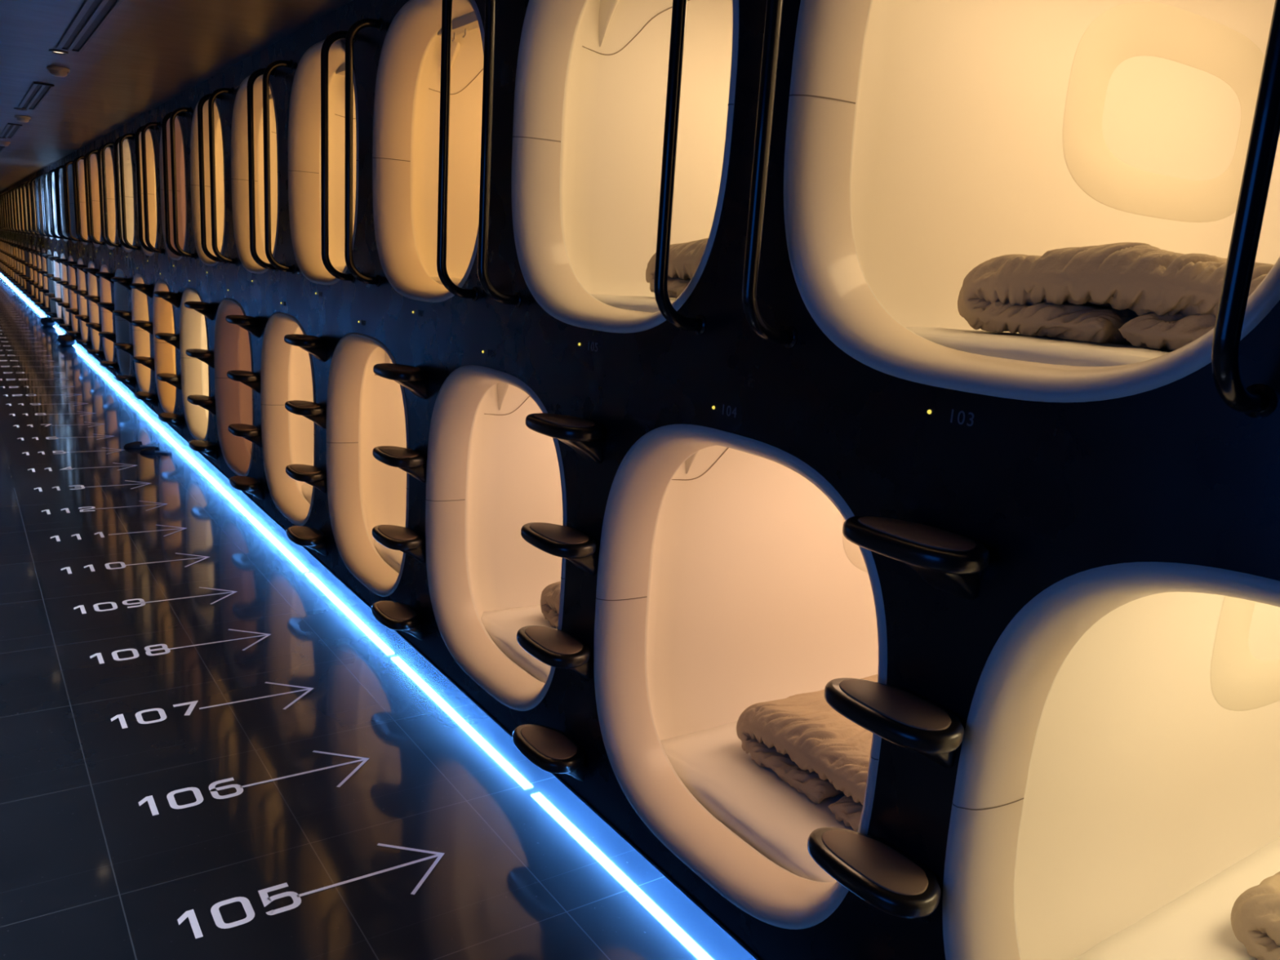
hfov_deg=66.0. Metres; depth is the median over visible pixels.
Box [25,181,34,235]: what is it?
handrail
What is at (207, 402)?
step
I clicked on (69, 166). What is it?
capsule
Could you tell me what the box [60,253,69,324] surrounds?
capsule
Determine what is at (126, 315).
step
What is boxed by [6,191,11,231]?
handrail
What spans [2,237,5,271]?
capsule
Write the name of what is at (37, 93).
ceiling vent
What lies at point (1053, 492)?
wall
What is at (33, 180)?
handrail
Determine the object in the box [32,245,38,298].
capsule
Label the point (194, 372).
capsule
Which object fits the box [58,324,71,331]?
step
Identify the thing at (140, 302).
capsule
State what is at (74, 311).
step
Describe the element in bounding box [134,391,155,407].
step
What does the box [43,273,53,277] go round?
step
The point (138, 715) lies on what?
floor marking
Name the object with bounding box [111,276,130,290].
step
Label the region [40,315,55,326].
bag
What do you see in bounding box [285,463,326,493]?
step
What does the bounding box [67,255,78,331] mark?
capsule
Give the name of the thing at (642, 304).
mattress
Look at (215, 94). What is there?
handrail
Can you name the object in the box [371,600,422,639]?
step
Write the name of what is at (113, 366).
step
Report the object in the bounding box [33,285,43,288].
step
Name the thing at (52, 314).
step
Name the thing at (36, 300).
step
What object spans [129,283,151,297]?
step
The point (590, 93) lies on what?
capsule
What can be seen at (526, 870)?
floor
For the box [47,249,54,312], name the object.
capsule
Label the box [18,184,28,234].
handrail
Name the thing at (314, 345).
step
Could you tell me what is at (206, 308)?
step
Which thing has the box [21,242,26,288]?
capsule
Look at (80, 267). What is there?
step
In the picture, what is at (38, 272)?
step
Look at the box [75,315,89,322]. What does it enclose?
step
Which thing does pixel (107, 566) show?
floor marking
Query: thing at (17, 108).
recessed light
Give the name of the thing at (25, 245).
capsule
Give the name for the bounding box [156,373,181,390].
step
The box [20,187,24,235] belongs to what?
capsule
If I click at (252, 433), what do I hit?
step
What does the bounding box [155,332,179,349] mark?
step
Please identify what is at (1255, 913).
duvet
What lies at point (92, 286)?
capsule
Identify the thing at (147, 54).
ceiling
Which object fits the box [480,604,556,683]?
mattress
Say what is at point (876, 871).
step
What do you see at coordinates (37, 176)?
handrail
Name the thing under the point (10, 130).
ceiling vent
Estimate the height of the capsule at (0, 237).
1.132 m
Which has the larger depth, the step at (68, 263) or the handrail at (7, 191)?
the handrail at (7, 191)
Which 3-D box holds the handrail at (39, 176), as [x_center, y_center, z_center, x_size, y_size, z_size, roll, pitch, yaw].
[-9.449,-4.335,15.585,0.129,0.943,0.028,-5,15,-34]
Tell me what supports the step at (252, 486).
attached to the wall at (1053, 492)
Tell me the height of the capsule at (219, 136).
1.088 m
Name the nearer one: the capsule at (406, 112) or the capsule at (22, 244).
the capsule at (406, 112)
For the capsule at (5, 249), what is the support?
attached to the wall at (1053, 492)
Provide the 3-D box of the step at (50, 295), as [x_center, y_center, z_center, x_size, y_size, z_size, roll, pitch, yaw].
[-9.309,-2.890,15.541,0.153,0.108,0.264,-5,15,-34]
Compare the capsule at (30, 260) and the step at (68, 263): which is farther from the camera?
the capsule at (30, 260)
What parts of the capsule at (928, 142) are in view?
wall moulding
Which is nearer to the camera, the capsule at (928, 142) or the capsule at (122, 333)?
the capsule at (928, 142)
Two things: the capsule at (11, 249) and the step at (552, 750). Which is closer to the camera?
the step at (552, 750)
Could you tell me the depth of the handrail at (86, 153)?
10.26 m
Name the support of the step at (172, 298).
attached to the wall at (1053, 492)
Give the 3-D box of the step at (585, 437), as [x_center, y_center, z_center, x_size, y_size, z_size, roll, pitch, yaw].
[-0.197,-0.104,2.549,0.153,0.108,0.264,-5,15,-34]
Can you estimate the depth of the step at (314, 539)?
4.52 m
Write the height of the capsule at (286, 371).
1.132 m
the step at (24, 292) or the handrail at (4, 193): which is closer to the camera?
the step at (24, 292)
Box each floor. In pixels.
[0,272,756,959]
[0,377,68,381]
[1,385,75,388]
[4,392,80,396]
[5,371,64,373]
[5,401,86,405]
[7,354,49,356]
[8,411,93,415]
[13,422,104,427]
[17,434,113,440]
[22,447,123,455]
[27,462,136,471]
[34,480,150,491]
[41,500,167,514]
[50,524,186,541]
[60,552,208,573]
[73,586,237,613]
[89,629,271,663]
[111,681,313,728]
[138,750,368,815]
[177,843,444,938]
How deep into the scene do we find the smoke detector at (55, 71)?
5.82 m
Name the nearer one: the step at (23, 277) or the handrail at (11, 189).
the step at (23, 277)
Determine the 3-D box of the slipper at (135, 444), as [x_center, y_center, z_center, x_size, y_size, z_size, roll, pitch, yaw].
[-3.703,-0.263,7.296,0.219,0.047,0.082,0,13,-16]
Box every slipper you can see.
[123,441,155,448]
[139,446,172,454]
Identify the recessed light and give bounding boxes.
[13,107,26,111]
[48,48,68,54]
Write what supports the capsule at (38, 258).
attached to the wall at (1053, 492)
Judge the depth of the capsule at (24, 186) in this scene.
20.22 m
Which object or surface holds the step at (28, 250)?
attached to the wall at (1053, 492)
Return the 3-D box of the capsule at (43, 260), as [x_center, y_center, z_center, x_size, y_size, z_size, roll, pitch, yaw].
[-9.379,-3.508,17.477,2.017,1.132,1.067,-5,15,-34]
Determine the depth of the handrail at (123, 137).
8.20 m
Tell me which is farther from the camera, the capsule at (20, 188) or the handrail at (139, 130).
the capsule at (20, 188)
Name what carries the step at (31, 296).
attached to the wall at (1053, 492)
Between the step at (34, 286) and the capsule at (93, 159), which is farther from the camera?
the step at (34, 286)
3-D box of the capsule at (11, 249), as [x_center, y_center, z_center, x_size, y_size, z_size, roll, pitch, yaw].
[-15.211,-5.676,25.748,2.017,1.132,1.067,-5,15,-34]
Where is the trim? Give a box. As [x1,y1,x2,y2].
[3,274,761,959]
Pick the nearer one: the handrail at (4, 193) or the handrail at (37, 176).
the handrail at (37, 176)
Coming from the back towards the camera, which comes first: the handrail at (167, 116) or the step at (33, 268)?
the step at (33, 268)
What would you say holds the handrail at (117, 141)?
attached to the wall at (1053, 492)
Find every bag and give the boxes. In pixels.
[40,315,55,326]
[57,333,75,346]
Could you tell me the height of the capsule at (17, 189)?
1.088 m
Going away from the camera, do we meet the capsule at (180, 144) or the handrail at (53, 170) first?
the capsule at (180, 144)
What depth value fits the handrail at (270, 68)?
4.51 m
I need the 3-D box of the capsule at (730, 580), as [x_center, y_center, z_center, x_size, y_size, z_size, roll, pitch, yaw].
[0.989,0.345,2.772,2.018,1.132,1.067,-5,15,-34]
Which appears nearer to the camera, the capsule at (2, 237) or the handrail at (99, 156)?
the handrail at (99, 156)
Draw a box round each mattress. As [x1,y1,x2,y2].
[301,483,312,503]
[334,266,345,271]
[373,538,403,573]
[431,276,462,284]
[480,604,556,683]
[590,293,675,312]
[661,720,857,882]
[906,327,1172,395]
[1073,837,1279,959]
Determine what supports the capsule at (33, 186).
attached to the wall at (1053, 492)
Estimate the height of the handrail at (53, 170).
0.958 m
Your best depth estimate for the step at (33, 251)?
17.15 m
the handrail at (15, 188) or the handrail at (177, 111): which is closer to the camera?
the handrail at (177, 111)
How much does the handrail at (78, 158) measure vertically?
0.958 m
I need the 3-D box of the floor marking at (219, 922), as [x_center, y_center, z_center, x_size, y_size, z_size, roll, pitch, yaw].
[-0.778,1.005,2.416,0.639,0.001,0.251,-5,15,-34]
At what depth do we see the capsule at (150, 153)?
8.30 m
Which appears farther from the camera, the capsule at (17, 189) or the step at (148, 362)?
the capsule at (17, 189)
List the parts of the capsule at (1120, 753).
wall moulding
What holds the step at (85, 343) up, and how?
attached to the wall at (1053, 492)
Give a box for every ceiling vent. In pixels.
[0,123,22,138]
[0,146,4,153]
[17,81,53,110]
[56,0,123,52]
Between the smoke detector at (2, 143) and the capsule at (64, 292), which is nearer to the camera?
the smoke detector at (2, 143)
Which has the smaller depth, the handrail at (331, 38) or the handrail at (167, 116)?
the handrail at (331, 38)
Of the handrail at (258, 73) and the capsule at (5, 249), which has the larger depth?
the capsule at (5, 249)
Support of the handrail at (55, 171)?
attached to the wall at (1053, 492)
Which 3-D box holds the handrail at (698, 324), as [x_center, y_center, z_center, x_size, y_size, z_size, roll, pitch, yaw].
[0.110,-0.782,2.030,0.130,0.958,0.043,-5,15,-34]
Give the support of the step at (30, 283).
attached to the wall at (1053, 492)
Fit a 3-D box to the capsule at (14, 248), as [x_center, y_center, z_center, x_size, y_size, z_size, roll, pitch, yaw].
[-14.563,-5.435,24.829,2.017,1.132,1.067,-5,15,-34]
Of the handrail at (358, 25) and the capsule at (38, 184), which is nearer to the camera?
the handrail at (358, 25)
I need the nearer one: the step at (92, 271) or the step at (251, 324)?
the step at (251, 324)
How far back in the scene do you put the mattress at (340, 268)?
4.69 m
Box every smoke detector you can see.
[0,141,10,146]
[14,115,31,122]
[46,66,70,77]
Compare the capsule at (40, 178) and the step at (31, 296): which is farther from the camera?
the step at (31, 296)
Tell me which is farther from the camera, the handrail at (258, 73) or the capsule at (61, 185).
the capsule at (61, 185)
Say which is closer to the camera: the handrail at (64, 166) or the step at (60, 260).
the handrail at (64, 166)
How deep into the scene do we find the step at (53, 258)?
14.41 m
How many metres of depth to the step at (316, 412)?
4.39 m
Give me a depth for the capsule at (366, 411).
4.45 m
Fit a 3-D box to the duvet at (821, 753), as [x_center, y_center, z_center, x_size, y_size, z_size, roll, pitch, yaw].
[0.816,0.709,2.710,0.909,0.179,0.712,-5,15,-34]
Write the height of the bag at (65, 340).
0.163 m
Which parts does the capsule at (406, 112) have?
blind rail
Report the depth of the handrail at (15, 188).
20.37 m
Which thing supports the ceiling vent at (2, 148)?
in the ceiling
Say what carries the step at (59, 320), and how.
attached to the wall at (1053, 492)
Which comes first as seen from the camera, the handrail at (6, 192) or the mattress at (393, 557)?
the mattress at (393, 557)
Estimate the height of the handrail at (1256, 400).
0.958 m
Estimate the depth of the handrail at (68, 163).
11.87 m
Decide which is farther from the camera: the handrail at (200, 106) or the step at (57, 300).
the step at (57, 300)
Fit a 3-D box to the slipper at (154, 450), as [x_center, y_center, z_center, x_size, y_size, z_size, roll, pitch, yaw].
[-3.511,-0.218,7.144,0.219,0.047,0.082,3,12,-5]
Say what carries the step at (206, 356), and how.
attached to the wall at (1053, 492)
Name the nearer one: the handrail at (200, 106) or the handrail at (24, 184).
the handrail at (200, 106)
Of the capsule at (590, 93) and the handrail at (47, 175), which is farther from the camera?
the handrail at (47, 175)
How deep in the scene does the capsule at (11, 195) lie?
23.92 m
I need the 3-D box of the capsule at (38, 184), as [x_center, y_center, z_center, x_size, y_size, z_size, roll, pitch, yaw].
[-9.625,-4.794,17.685,2.017,1.088,1.067,-5,15,-34]
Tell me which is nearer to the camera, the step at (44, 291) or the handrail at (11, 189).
the step at (44, 291)
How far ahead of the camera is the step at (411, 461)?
3.47 m
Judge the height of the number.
0.022 m
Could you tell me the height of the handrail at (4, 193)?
0.943 m
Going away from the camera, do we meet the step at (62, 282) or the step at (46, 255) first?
the step at (62, 282)
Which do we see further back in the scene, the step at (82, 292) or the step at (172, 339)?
the step at (82, 292)
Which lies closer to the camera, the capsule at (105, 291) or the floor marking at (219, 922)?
the floor marking at (219, 922)
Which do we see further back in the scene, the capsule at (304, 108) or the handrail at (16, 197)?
the handrail at (16, 197)
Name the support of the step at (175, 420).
attached to the wall at (1053, 492)
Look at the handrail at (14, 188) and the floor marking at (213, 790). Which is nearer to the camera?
the floor marking at (213, 790)
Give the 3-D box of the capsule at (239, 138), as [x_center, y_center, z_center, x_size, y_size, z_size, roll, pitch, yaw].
[-1.201,-1.663,5.738,2.018,1.088,1.067,-5,15,-34]
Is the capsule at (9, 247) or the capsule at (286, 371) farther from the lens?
the capsule at (9, 247)
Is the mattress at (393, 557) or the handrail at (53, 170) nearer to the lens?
the mattress at (393, 557)
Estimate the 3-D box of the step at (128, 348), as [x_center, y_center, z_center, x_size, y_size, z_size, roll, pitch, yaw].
[-4.772,-1.204,9.108,0.153,0.108,0.264,-5,15,-34]
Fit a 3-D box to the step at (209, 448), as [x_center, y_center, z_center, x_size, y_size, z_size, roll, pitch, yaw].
[-2.848,-0.190,6.413,0.153,0.108,0.264,-5,15,-34]
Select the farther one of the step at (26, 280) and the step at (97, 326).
the step at (26, 280)
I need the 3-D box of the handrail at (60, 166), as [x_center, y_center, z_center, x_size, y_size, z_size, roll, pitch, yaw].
[-7.504,-3.612,12.828,0.130,0.958,0.043,-5,15,-34]
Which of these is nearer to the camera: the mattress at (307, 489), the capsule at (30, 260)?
the mattress at (307, 489)
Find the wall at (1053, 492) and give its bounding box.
[0,0,1279,959]
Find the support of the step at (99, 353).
attached to the wall at (1053, 492)
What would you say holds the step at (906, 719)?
attached to the wall at (1053, 492)
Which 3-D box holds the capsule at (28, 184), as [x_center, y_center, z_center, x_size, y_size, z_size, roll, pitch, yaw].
[-10.921,-5.276,19.523,2.017,1.088,1.067,-5,15,-34]
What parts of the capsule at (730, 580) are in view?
wall moulding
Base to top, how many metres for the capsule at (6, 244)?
1.132 m
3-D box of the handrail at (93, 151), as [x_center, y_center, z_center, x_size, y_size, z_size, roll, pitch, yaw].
[-5.560,-2.890,10.071,0.130,0.958,0.043,-5,15,-34]
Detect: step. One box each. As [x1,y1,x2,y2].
[18,288,27,291]
[21,276,30,279]
[22,291,31,294]
[25,279,34,282]
[26,248,36,255]
[26,294,35,298]
[29,282,38,285]
[30,298,39,302]
[31,250,41,257]
[32,267,42,274]
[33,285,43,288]
[35,252,47,259]
[35,302,44,306]
[37,271,48,277]
[38,288,48,293]
[40,306,50,311]
[41,253,53,261]
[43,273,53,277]
[44,293,55,297]
[44,311,56,317]
[48,256,60,264]
[48,276,61,284]
[50,297,62,302]
[51,317,63,324]
[54,257,67,266]
[56,280,68,288]
[57,302,70,308]
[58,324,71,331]
[62,261,76,270]
[64,284,77,291]
[65,307,79,315]
[66,331,80,339]
[71,263,87,274]
[73,289,88,297]
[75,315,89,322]
[75,339,91,349]
[82,267,99,278]
[84,295,100,304]
[85,322,102,332]
[87,349,103,360]
[95,271,113,284]
[97,302,114,312]
[98,331,115,342]
[100,360,117,373]
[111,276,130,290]
[112,310,132,323]
[114,342,133,355]
[115,374,134,388]
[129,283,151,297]
[131,320,153,335]
[133,355,155,371]
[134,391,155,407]
[153,291,178,307]
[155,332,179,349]
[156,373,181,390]
[158,413,182,430]
[184,301,213,320]
[186,348,213,368]
[186,394,215,414]
[188,440,217,460]
[225,315,259,337]
[226,369,260,393]
[227,423,262,447]
[229,475,262,500]
[284,333,325,362]
[284,400,326,428]
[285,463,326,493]
[286,525,326,555]
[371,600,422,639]
[372,445,426,483]
[372,524,424,563]
[373,363,427,399]
[512,724,585,781]
[516,625,591,680]
[520,522,597,575]
[524,413,604,463]
[807,826,940,922]
[823,677,964,768]
[842,515,990,600]
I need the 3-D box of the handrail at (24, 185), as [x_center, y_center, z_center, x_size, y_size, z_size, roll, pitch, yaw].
[-12.203,-5.358,19.490,0.129,0.943,0.028,-5,15,-34]
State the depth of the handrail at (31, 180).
16.70 m
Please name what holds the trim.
attached to the wall at (1053, 492)
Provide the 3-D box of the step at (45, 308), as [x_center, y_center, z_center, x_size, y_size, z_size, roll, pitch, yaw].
[-9.976,-2.839,16.523,0.153,0.108,0.264,-5,15,-34]
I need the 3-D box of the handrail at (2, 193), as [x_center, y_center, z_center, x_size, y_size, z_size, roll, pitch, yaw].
[-16.577,-6.984,25.694,0.129,0.943,0.028,-5,15,-34]
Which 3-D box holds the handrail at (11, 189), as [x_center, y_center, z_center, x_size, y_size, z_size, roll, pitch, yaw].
[-13.985,-6.021,22.018,0.129,0.943,0.028,-5,15,-34]
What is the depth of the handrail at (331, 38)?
3.83 m
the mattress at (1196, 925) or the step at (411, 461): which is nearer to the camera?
the mattress at (1196, 925)
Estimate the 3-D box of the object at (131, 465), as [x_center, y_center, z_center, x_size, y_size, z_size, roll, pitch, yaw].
[-3.694,-0.079,6.552,0.639,0.001,0.251,-5,15,-34]
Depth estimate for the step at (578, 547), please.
2.56 m
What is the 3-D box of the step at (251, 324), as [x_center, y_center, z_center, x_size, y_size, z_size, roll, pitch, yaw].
[-2.141,-0.827,5.306,0.153,0.108,0.264,-5,15,-34]
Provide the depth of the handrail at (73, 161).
11.18 m
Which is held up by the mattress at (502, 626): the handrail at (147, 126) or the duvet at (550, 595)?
the duvet at (550, 595)
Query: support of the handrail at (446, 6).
attached to the wall at (1053, 492)
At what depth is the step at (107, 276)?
9.83 m
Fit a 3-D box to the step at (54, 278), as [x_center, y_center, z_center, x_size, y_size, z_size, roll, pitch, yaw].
[-8.641,-2.941,14.559,0.153,0.108,0.264,-5,15,-34]
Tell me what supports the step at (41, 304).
attached to the wall at (1053, 492)
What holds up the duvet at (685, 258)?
on the mattress at (642, 304)
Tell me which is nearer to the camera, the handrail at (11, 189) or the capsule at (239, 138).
the capsule at (239, 138)
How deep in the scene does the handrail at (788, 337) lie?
1.80 m
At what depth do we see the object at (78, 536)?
5.16 m
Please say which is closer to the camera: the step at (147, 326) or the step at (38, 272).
the step at (147, 326)
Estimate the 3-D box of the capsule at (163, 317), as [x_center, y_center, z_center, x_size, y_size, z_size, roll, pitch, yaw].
[-2.899,-1.100,8.287,2.018,1.132,1.067,-5,15,-34]
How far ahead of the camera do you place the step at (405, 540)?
3.54 m
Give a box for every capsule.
[0,237,4,270]
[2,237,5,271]
[4,237,7,275]
[5,238,9,275]
[8,239,12,276]
[10,239,14,279]
[11,195,14,233]
[13,190,17,233]
[13,240,17,280]
[15,240,19,283]
[17,189,21,234]
[17,241,22,285]
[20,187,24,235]
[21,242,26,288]
[24,186,27,235]
[24,243,30,292]
[28,184,31,235]
[28,244,34,295]
[31,186,36,236]
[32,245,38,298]
[35,184,41,237]
[36,246,43,302]
[40,177,47,238]
[41,248,48,307]
[45,174,53,239]
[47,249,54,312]
[52,172,59,240]
[53,251,61,318]
[59,168,67,241]
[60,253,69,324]
[67,164,77,243]
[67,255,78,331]
[76,257,88,340]
[77,159,88,244]
[87,261,100,350]
[88,154,101,247]
[99,264,114,361]
[101,146,116,249]
[114,268,130,375]
[117,138,134,252]
[131,273,151,392]
[135,128,157,255]
[152,280,177,413]
[159,115,186,260]
[179,287,209,440]
[190,99,225,266]
[213,297,253,475]
[231,75,279,274]
[260,311,315,525]
[288,39,358,284]
[325,332,408,596]
[372,0,484,302]
[425,364,566,711]
[511,0,738,333]
[593,423,887,929]
[783,0,1279,402]
[942,561,1279,959]
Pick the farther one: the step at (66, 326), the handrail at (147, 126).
the step at (66, 326)
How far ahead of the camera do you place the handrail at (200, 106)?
5.67 m
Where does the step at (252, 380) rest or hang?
attached to the wall at (1053, 492)
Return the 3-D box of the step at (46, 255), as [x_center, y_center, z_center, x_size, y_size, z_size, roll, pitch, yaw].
[-9.270,-3.476,15.415,0.153,0.108,0.264,-5,15,-34]
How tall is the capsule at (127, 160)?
1.088 m
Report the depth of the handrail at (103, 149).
9.12 m
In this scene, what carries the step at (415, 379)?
attached to the wall at (1053, 492)
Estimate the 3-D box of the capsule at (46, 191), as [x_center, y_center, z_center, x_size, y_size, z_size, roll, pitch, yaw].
[-8.329,-4.313,15.847,2.017,1.088,1.067,-5,15,-34]
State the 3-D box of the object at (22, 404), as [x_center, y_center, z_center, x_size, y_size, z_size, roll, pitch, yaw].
[-5.314,-0.681,8.849,0.639,0.001,0.251,-5,15,-34]
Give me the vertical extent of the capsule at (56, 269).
1.132 m
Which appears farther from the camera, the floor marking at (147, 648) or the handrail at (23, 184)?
the handrail at (23, 184)
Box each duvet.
[540,581,560,629]
[645,237,708,298]
[736,674,877,831]
[957,242,1274,351]
[1231,871,1279,959]
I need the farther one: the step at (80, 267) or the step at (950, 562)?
the step at (80, 267)
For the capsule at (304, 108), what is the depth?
4.64 m
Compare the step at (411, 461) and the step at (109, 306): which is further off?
the step at (109, 306)
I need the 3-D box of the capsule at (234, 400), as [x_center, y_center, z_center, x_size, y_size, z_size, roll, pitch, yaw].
[-1.603,-0.618,6.448,2.018,1.132,1.067,-5,15,-34]
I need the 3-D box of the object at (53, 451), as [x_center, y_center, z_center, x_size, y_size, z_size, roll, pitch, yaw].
[-4.018,-0.200,7.011,0.639,0.001,0.251,-5,15,-34]
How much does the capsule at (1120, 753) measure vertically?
1.132 m
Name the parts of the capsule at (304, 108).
blind rail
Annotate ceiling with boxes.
[0,0,352,191]
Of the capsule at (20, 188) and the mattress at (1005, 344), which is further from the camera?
the capsule at (20, 188)
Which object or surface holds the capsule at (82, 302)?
attached to the wall at (1053, 492)
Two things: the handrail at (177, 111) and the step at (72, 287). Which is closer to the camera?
the handrail at (177, 111)
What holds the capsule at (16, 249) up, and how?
attached to the wall at (1053, 492)
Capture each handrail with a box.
[0,193,6,231]
[2,192,8,231]
[4,191,12,231]
[4,193,8,230]
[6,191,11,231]
[7,190,13,231]
[8,189,14,231]
[9,189,17,232]
[11,187,17,231]
[12,187,20,232]
[14,187,22,233]
[15,186,24,233]
[17,185,25,232]
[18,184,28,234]
[21,183,29,234]
[22,182,31,234]
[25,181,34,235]
[26,180,36,235]
[30,180,39,235]
[31,177,42,235]
[35,176,44,236]
[36,175,48,236]
[40,173,50,237]
[42,172,54,237]
[46,170,61,239]
[48,168,62,239]
[53,167,66,239]
[56,164,71,239]
[62,162,78,240]
[64,160,80,241]
[71,157,88,243]
[75,155,92,244]
[83,151,102,244]
[86,149,105,245]
[97,144,116,247]
[101,142,121,248]
[114,135,135,250]
[119,132,141,250]
[134,124,158,253]
[141,121,164,254]
[161,111,186,257]
[169,106,195,259]
[197,93,225,263]
[208,87,237,265]
[246,67,278,271]
[262,59,294,274]
[320,31,355,283]
[344,17,382,286]
[436,0,478,301]
[477,0,521,307]
[653,0,706,334]
[742,0,798,348]
[1211,0,1279,417]
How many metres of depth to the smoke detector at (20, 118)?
8.51 m
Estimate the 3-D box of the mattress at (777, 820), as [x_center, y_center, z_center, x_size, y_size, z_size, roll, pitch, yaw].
[1.014,0.823,2.915,1.816,0.103,0.923,-5,15,-34]
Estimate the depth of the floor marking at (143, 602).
4.21 m
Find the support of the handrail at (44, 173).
attached to the wall at (1053, 492)
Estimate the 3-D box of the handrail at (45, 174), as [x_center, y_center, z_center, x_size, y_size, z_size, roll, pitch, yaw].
[-8.800,-4.094,14.666,0.130,0.958,0.043,-5,15,-34]
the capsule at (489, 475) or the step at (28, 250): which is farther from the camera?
the step at (28, 250)
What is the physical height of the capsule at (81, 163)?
1.088 m
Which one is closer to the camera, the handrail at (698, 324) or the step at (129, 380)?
the handrail at (698, 324)
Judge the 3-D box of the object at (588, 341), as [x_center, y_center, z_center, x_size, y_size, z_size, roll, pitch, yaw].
[-0.121,-0.342,2.530,0.001,0.022,0.045,-5,15,-34]
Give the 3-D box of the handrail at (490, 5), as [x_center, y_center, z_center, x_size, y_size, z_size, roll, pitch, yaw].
[-0.376,-0.963,2.719,0.130,0.958,0.043,-5,15,-34]
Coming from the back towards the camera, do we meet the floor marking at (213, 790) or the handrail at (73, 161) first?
the handrail at (73, 161)
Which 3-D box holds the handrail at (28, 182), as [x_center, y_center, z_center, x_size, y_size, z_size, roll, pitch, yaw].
[-10.745,-4.816,17.423,0.129,0.943,0.028,-5,15,-34]
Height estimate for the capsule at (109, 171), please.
1.088 m
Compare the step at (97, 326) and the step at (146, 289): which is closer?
the step at (146, 289)
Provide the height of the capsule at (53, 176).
1.088 m
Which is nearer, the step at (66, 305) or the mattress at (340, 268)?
the mattress at (340, 268)
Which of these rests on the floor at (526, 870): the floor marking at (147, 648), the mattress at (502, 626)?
the floor marking at (147, 648)
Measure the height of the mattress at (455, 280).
0.105 m
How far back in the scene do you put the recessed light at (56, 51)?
5.28 m
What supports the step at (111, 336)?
attached to the wall at (1053, 492)
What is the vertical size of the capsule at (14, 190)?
1.088 m
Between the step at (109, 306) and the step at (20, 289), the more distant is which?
the step at (20, 289)
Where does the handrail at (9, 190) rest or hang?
attached to the wall at (1053, 492)
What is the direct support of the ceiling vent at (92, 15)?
in the ceiling
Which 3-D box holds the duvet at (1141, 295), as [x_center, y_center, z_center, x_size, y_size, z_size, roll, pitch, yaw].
[1.213,-0.371,2.045,0.916,0.185,0.716,-5,15,-34]
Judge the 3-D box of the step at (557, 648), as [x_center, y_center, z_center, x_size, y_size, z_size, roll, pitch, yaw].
[-0.236,0.482,2.675,0.153,0.108,0.264,-5,15,-34]
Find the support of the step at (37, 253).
attached to the wall at (1053, 492)
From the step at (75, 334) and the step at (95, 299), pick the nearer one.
the step at (95, 299)
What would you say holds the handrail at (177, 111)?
attached to the wall at (1053, 492)

